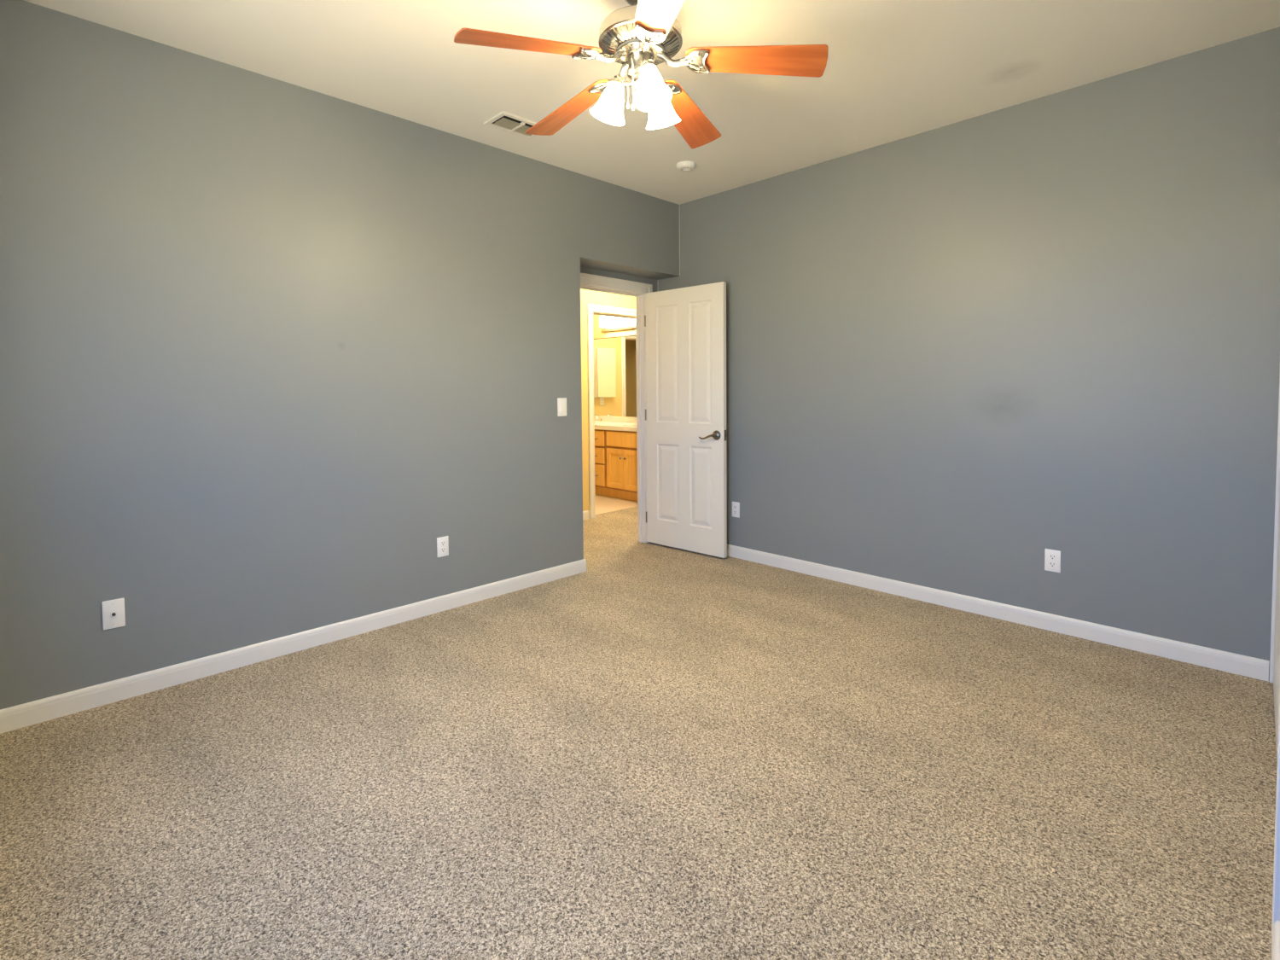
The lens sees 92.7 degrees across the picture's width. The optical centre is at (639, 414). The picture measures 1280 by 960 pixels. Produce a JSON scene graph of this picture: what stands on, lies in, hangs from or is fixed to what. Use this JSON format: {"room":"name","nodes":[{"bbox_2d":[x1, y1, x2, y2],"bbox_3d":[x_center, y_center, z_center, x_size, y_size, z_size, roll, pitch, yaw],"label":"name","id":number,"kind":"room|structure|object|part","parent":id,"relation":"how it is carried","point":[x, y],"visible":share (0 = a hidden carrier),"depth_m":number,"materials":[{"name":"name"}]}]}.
{"room":"empty bedroom","nodes":[
{"label":"empty bedroom","id":0,"kind":"room"},
{"bbox_2d":[0,0,679,709],"bbox_3d":[-1.214,-0.240,3.603,4.050,2.738,0.280,-3,3,-45],"label":"wall","id":1,"kind":"structure","parent":0,"point":[267,344],"depth_m":2.83,"materials":[{"name":"grey paint"}]},
{"bbox_2d":[101,598,125,630],"bbox_3d":[-2.155,0.819,2.499,0.070,0.118,0.014,-3,3,-45],"label":"cable plate","id":2,"kind":"object","parent":1,"relation":"attached to","point":[113,616],"visible":1,"depth_m":2.50,"materials":[{"name":"white plastic"}]},
{"bbox_2d":[0,558,586,733],"bbox_3d":[-1.460,1.105,3.196,3.038,0.086,0.013,-3,3,-45],"label":"baseboard","id":3,"kind":"structure","parent":1,"relation":"attached to","point":[45,709],"depth_m":2.84,"materials":[{"name":"white paint"}]},
{"bbox_2d":[436,535,448,557],"bbox_3d":[-1.134,0.762,3.511,0.070,0.114,0.008,-3,3,-45],"label":"wall outlet","id":4,"kind":"object","parent":1,"relation":"attached to","point":[443,542],"visible":1,"depth_m":3.51,"materials":[{"name":"white plastic"}]},
{"bbox_2d":[440,547,446,552],"bbox_3d":[-1.132,0.782,3.510,0.034,0.028,0.003,-3,3,-45],"label":"receptacle","id":5,"kind":"object","parent":4,"relation":"attached to","point":[442,549],"depth_m":3.51,"materials":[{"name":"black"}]},
{"bbox_2d":[440,541,446,546],"bbox_3d":[-1.132,0.743,3.509,0.034,0.028,0.003,-3,3,-45],"label":"receptacle","id":6,"kind":"object","parent":4,"relation":"attached to","point":[442,543],"depth_m":3.51,"materials":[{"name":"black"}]},
{"bbox_2d":[557,397,566,416],"bbox_3d":[-0.520,-0.048,4.090,0.076,0.122,0.012,-3,3,-45],"label":"light switch","id":7,"kind":"object","parent":1,"relation":"attached to","point":[561,402],"visible":1,"depth_m":4.08,"materials":[{"name":"white plastic"}]},
{"bbox_2d":[580,272,652,542],"bbox_3d":[-0.255,0.012,4.752,0.934,2.127,0.106,-3,3,-45],"label":"door frame","id":8,"kind":"structure","parent":1,"relation":"attached to","point":[588,282],"depth_m":4.99,"materials":[{"name":"white paint"}]},
{"bbox_2d":[679,228,680,275],"bbox_3d":[0.316,-1.392,4.881,0.004,0.562,0.004,-3,3,-45],"label":"caulk","id":9,"kind":"structure","parent":1,"relation":"attached to","point":[679,229],"depth_m":4.88,"materials":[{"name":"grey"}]},
{"bbox_2d":[644,281,727,558],"bbox_3d":[0.344,0.042,4.737,0.776,2.027,0.142,2,3,42],"label":"door","id":10,"kind":"structure","parent":1,"relation":"in","point":[685,413],"depth_m":4.70,"materials":[{"name":"white paint"}]},
{"bbox_3d":[0.515,0.155,4.527,0.168,0.072,0.054,2,3,42],"label":"handle","id":11,"kind":"part","parent":10,"relation":"part of","materials":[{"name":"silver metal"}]},
{"bbox_2d":[580,289,636,511],"bbox_3d":[-0.930,-0.322,5.626,5.200,2.738,0.119,-3,3,-45],"label":"wall","id":12,"kind":"structure","parent":0,"point":[590,297],"depth_m":5.95,"materials":[{"name":"yellow paint"}]},
{"bbox_2d":[582,510,589,520],"bbox_3d":[-1.611,1.039,4.903,3.125,0.086,0.013,-3,3,-45],"label":"baseboard","id":13,"kind":"structure","parent":12,"relation":"attached to","point":[585,514],"depth_m":5.97,"materials":[{"name":"white paint"}]},
{"bbox_2d":[587,303,637,518],"bbox_3d":[-0.238,-0.037,6.306,0.856,2.103,0.136,-3,3,-45],"label":"door frame","id":14,"kind":"structure","parent":12,"relation":"attached to","point":[592,310],"depth_m":5.99,"materials":[{"name":"white paint"}]},
{"bbox_2d":[593,314,636,417],"bbox_3d":[-1.453,-0.258,7.135,2.770,2.500,2.760,-3,3,-45],"label":"wall","id":15,"kind":"structure","parent":0,"point":[597,334],"depth_m":7.92,"materials":[{"name":"yellow paint"}]},
{"bbox_2d":[593,334,636,416],"bbox_3d":[-0.197,-0.478,7.673,0.011,1.011,1.690,-3,3,-45],"label":"wall mirror","id":16,"kind":"object","parent":15,"relation":"attached to","point":[614,357],"visible":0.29,"depth_m":7.79,"materials":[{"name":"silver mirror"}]},
{"bbox_2d":[594,415,636,423],"bbox_3d":[-0.191,0.068,7.686,0.020,0.072,1.745,-3,3,-45],"label":"backsplash","id":17,"kind":"structure","parent":15,"relation":"attached to","point":[614,419],"depth_m":7.76,"materials":[{"name":"white stone"}]},
{"bbox_2d":[599,315,635,331],"bbox_3d":[-0.261,-1.156,7.643,0.099,0.195,0.765,-3,3,-45],"label":"vanity light","id":18,"kind":"object","parent":15,"relation":"attached to","point":[607,323],"visible":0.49,"depth_m":7.66,"materials":[{"name":"white glass"}]},
{"bbox_2d":[0,494,1277,959],"bbox_3d":[-0.610,1.112,4.537,6.370,0.052,7.702,-3,3,-45],"label":"floor","id":19,"kind":"structure","parent":0,"point":[653,751],"depth_m":1.91,"materials":[{"name":"beige carpet"}]},
{"bbox_2d":[594,429,637,501],"bbox_3d":[-0.394,0.568,7.505,0.595,0.798,1.720,-3,3,-45],"label":"vanity cabinet","id":20,"kind":"object","parent":19,"relation":"on","point":[615,451],"visible":0.42,"depth_m":7.03,"materials":[{"name":"brown wood"}]},
{"bbox_3d":[-0.528,0.488,7.274,0.019,0.182,0.296,-3,3,-45],"label":"drawer","id":21,"kind":"part","parent":20,"relation":"part of","materials":[{"name":"brown wood"}]},
{"bbox_3d":[-0.530,0.284,7.266,0.019,0.180,0.296,-3,3,-45],"label":"drawer","id":22,"kind":"part","parent":20,"relation":"part of","materials":[{"name":"brown wood"}]},
{"bbox_3d":[-0.526,0.721,7.283,0.019,0.247,0.296,-3,3,-45],"label":"drawer","id":23,"kind":"part","parent":20,"relation":"part of","materials":[{"name":"brown wood"}]},
{"bbox_3d":[-0.281,0.624,7.030,0.019,0.455,0.287,-3,3,-45],"label":"door","id":24,"kind":"part","parent":20,"relation":"part of","materials":[{"name":"brown wood"}]},
{"bbox_2d":[594,415,636,431],"bbox_3d":[-0.388,0.105,7.493,0.573,0.127,1.745,-3,3,-45],"label":"countertop","id":25,"kind":"structure","parent":20,"relation":"on","point":[615,423],"depth_m":7.42,"materials":[{"name":"white stone"}]},
{"bbox_2d":[593,414,603,421],"bbox_3d":[-0.576,0.054,7.906,0.135,0.087,0.176,-3,3,-45],"label":"faucet","id":26,"kind":"object","parent":25,"relation":"on","point":[596,416],"visible":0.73,"depth_m":7.91,"materials":[{"name":"silver metal"}]},
{"bbox_2d":[622,423,636,425],"bbox_3d":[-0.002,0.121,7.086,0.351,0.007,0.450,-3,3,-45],"label":"sink basin","id":27,"kind":"object","parent":25,"relation":"in","point":[631,424],"depth_m":7.18,"materials":[{"name":"white ceramic"}]},
{"bbox_3d":[-0.182,0.289,6.914,0.019,0.167,0.578,-3,3,-45],"label":"drawer","id":28,"kind":"part","parent":20,"relation":"part of","materials":[{"name":"brown wood"}]},
{"bbox_3d":[-0.077,0.631,6.824,0.019,0.455,0.287,-3,3,-45],"label":"door","id":29,"kind":"part","parent":20,"relation":"part of","materials":[{"name":"brown wood"}]},
{"bbox_2d":[23,0,1279,204],"bbox_3d":[-0.023,-1.600,2.332,4.290,0.060,3.862,-3,3,-45],"label":"ceiling","id":30,"kind":"structure","parent":0,"point":[895,70],"depth_m":2.71,"materials":[{"name":"paint"}]},
{"bbox_2d":[483,110,538,139],"bbox_3d":[-0.684,-1.599,3.393,0.304,0.016,0.196,-3,3,-45],"label":"ceiling vent","id":31,"kind":"object","parent":30,"relation":"in","point":[504,121],"visible":0.77,"depth_m":3.35,"materials":[{"name":"white metal"}]},
{"bbox_2d":[453,0,828,148],"bbox_3d":[-0.027,-1.325,2.261,1.278,0.485,1.224,-3,3,-45],"label":"ceiling fan","id":32,"kind":"object","parent":30,"relation":"hanging from","point":[642,35],"visible":1,"depth_m":2.17,"materials":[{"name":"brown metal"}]},
{"bbox_3d":[-0.366,-1.243,2.051,0.496,0.038,0.148,-9,6,-26],"label":"blade","id":33,"kind":"part","parent":32,"relation":"part of","materials":[{"name":"brown wood"}]},
{"bbox_3d":[-0.283,-1.262,2.526,0.148,0.038,0.496,-3,-3,-44],"label":"blade","id":34,"kind":"part","parent":32,"relation":"part of","materials":[{"name":"brown wood"}]},
{"bbox_3d":[-0.121,-1.155,2.262,0.134,0.147,0.131,-3,3,-45],"label":"lamp shade","id":35,"kind":"part","parent":32,"relation":"part of","materials":[{"name":"white glass"}]},
{"bbox_3d":[-0.070,-1.230,2.242,0.088,0.050,0.055,1,3,32],"label":"lamp arm","id":36,"kind":"part","parent":32,"relation":"part of","materials":[{"name":"silver metal"}]},
{"bbox_3d":[-0.044,-1.192,2.253,0.011,0.128,0.011,-3,3,-45],"label":"pull chain","id":37,"kind":"part","parent":32,"relation":"part of","materials":[{"name":"silver metal"}]},
{"bbox_3d":[-0.025,-1.172,2.192,0.011,0.163,0.011,-3,3,-45],"label":"pull chain","id":38,"kind":"part","parent":32,"relation":"part of","materials":[{"name":"silver metal"}]},
{"bbox_2d":[601,22,680,63],"bbox_3d":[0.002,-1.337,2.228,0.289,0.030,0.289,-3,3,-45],"label":"motor housing","id":39,"kind":"object","parent":32,"relation":"attached to","point":[615,36],"depth_m":2.17,"materials":[{"name":"silver metal"}]},
{"bbox_3d":[0.031,-1.228,2.164,0.055,0.050,0.088,0,2,2],"label":"lamp arm","id":40,"kind":"part","parent":32,"relation":"part of","materials":[{"name":"silver metal"}]},
{"bbox_3d":[0.042,-1.151,2.114,0.135,0.147,0.130,-3,3,-45],"label":"lamp shade","id":41,"kind":"part","parent":32,"relation":"part of","materials":[{"name":"white glass"}]},
{"bbox_3d":[0.060,-1.237,1.825,0.148,0.038,0.496,-1,9,-8],"label":"blade","id":42,"kind":"part","parent":32,"relation":"part of","materials":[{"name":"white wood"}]},
{"bbox_3d":[0.089,-1.159,2.329,0.129,0.147,0.136,-3,3,-45],"label":"lamp shade","id":43,"kind":"part","parent":32,"relation":"part of","materials":[{"name":"white glass"}]},
{"bbox_3d":[0.195,-1.269,2.593,0.148,0.038,0.496,1,-4,28],"label":"blade","id":44,"kind":"part","parent":32,"relation":"part of","materials":[{"name":"brown wood"}]},
{"bbox_3d":[0.407,-1.253,2.160,0.496,0.038,0.148,7,3,10],"label":"blade","id":45,"kind":"part","parent":32,"relation":"part of","materials":[{"name":"brown wood"}]},
{"bbox_2d":[676,160,696,171],"bbox_3d":[0.303,-1.622,4.002,0.128,0.033,0.128,-3,3,-45],"label":"smoke detector","id":46,"kind":"object","parent":30,"relation":"attached to","point":[686,165],"visible":1,"depth_m":3.97,"materials":[{"name":"white plastic"}]},
{"bbox_2d":[657,26,1279,680],"bbox_3d":[1.486,-0.272,3.836,0.120,2.738,3.742,-3,3,-45],"label":"wall","id":47,"kind":"structure","parent":0,"point":[959,353],"depth_m":3.17,"materials":[{"name":"grey paint"}]},
{"bbox_2d":[732,501,739,517],"bbox_3d":[0.717,0.714,4.571,0.008,0.114,0.070,-3,3,-45],"label":"wall outlet","id":48,"kind":"object","parent":47,"relation":"attached to","point":[736,506],"visible":1,"depth_m":4.56,"materials":[{"name":"white plastic"}]},
{"bbox_2d":[727,544,1269,681],"bbox_3d":[1.420,1.054,3.871,0.013,0.086,3.581,-3,3,-45],"label":"baseboard","id":49,"kind":"structure","parent":47,"relation":"attached to","point":[1245,666],"depth_m":3.20,"materials":[{"name":"white paint"}]},
{"bbox_2d":[1044,548,1060,572],"bbox_3d":[2.126,0.755,3.144,0.008,0.114,0.070,-3,3,-45],"label":"wall outlet","id":50,"kind":"object","parent":47,"relation":"attached to","point":[1052,557],"visible":1,"depth_m":3.14,"materials":[{"name":"white plastic"}]},
{"bbox_2d":[1048,561,1056,567],"bbox_3d":[2.125,0.774,3.143,0.003,0.028,0.034,-3,3,-45],"label":"receptacle","id":51,"kind":"object","parent":50,"relation":"attached to","point":[1051,564],"depth_m":3.14,"materials":[{"name":"white plastic"}]},
{"bbox_2d":[1048,553,1056,559],"bbox_3d":[2.124,0.736,3.142,0.003,0.028,0.034,-3,3,-45],"label":"receptacle","id":52,"kind":"object","parent":50,"relation":"attached to","point":[1051,556],"depth_m":3.14,"materials":[{"name":"white plastic"}]},
{"bbox_3d":[1.275,-0.162,1.085,4.050,2.738,0.120,-3,3,-45],"label":"wall","id":53,"kind":"structure","parent":0,"visible":0},
{"bbox_2d":[1269,372,1279,939],"bbox_3d":[2.067,0.113,1.912,1.780,2.110,0.092,-3,3,-45],"label":"closet frame","id":54,"kind":"object","parent":53,"relation":"attached to","point":[1276,895],"visible":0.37,"depth_m":1.39,"materials":[{"name":"white"}]},
{"bbox_2d":[1271,920,1279,959],"bbox_3d":[0.603,1.191,0.557,2.237,0.086,0.013,-3,3,-45],"label":"baseboard","id":55,"kind":"structure","parent":53,"relation":"attached to","point":[1276,930],"depth_m":1.30,"materials":[{"name":"white paint"}]},
{"bbox_2d":[1273,483,1279,763],"bbox_3d":[2.370,0.136,2.231,0.842,2.022,0.027,-3,3,-45],"label":"door","id":56,"kind":"structure","parent":53,"relation":"in","point":[1277,640],"depth_m":2.30,"materials":[{"name":"white"}]}
]}

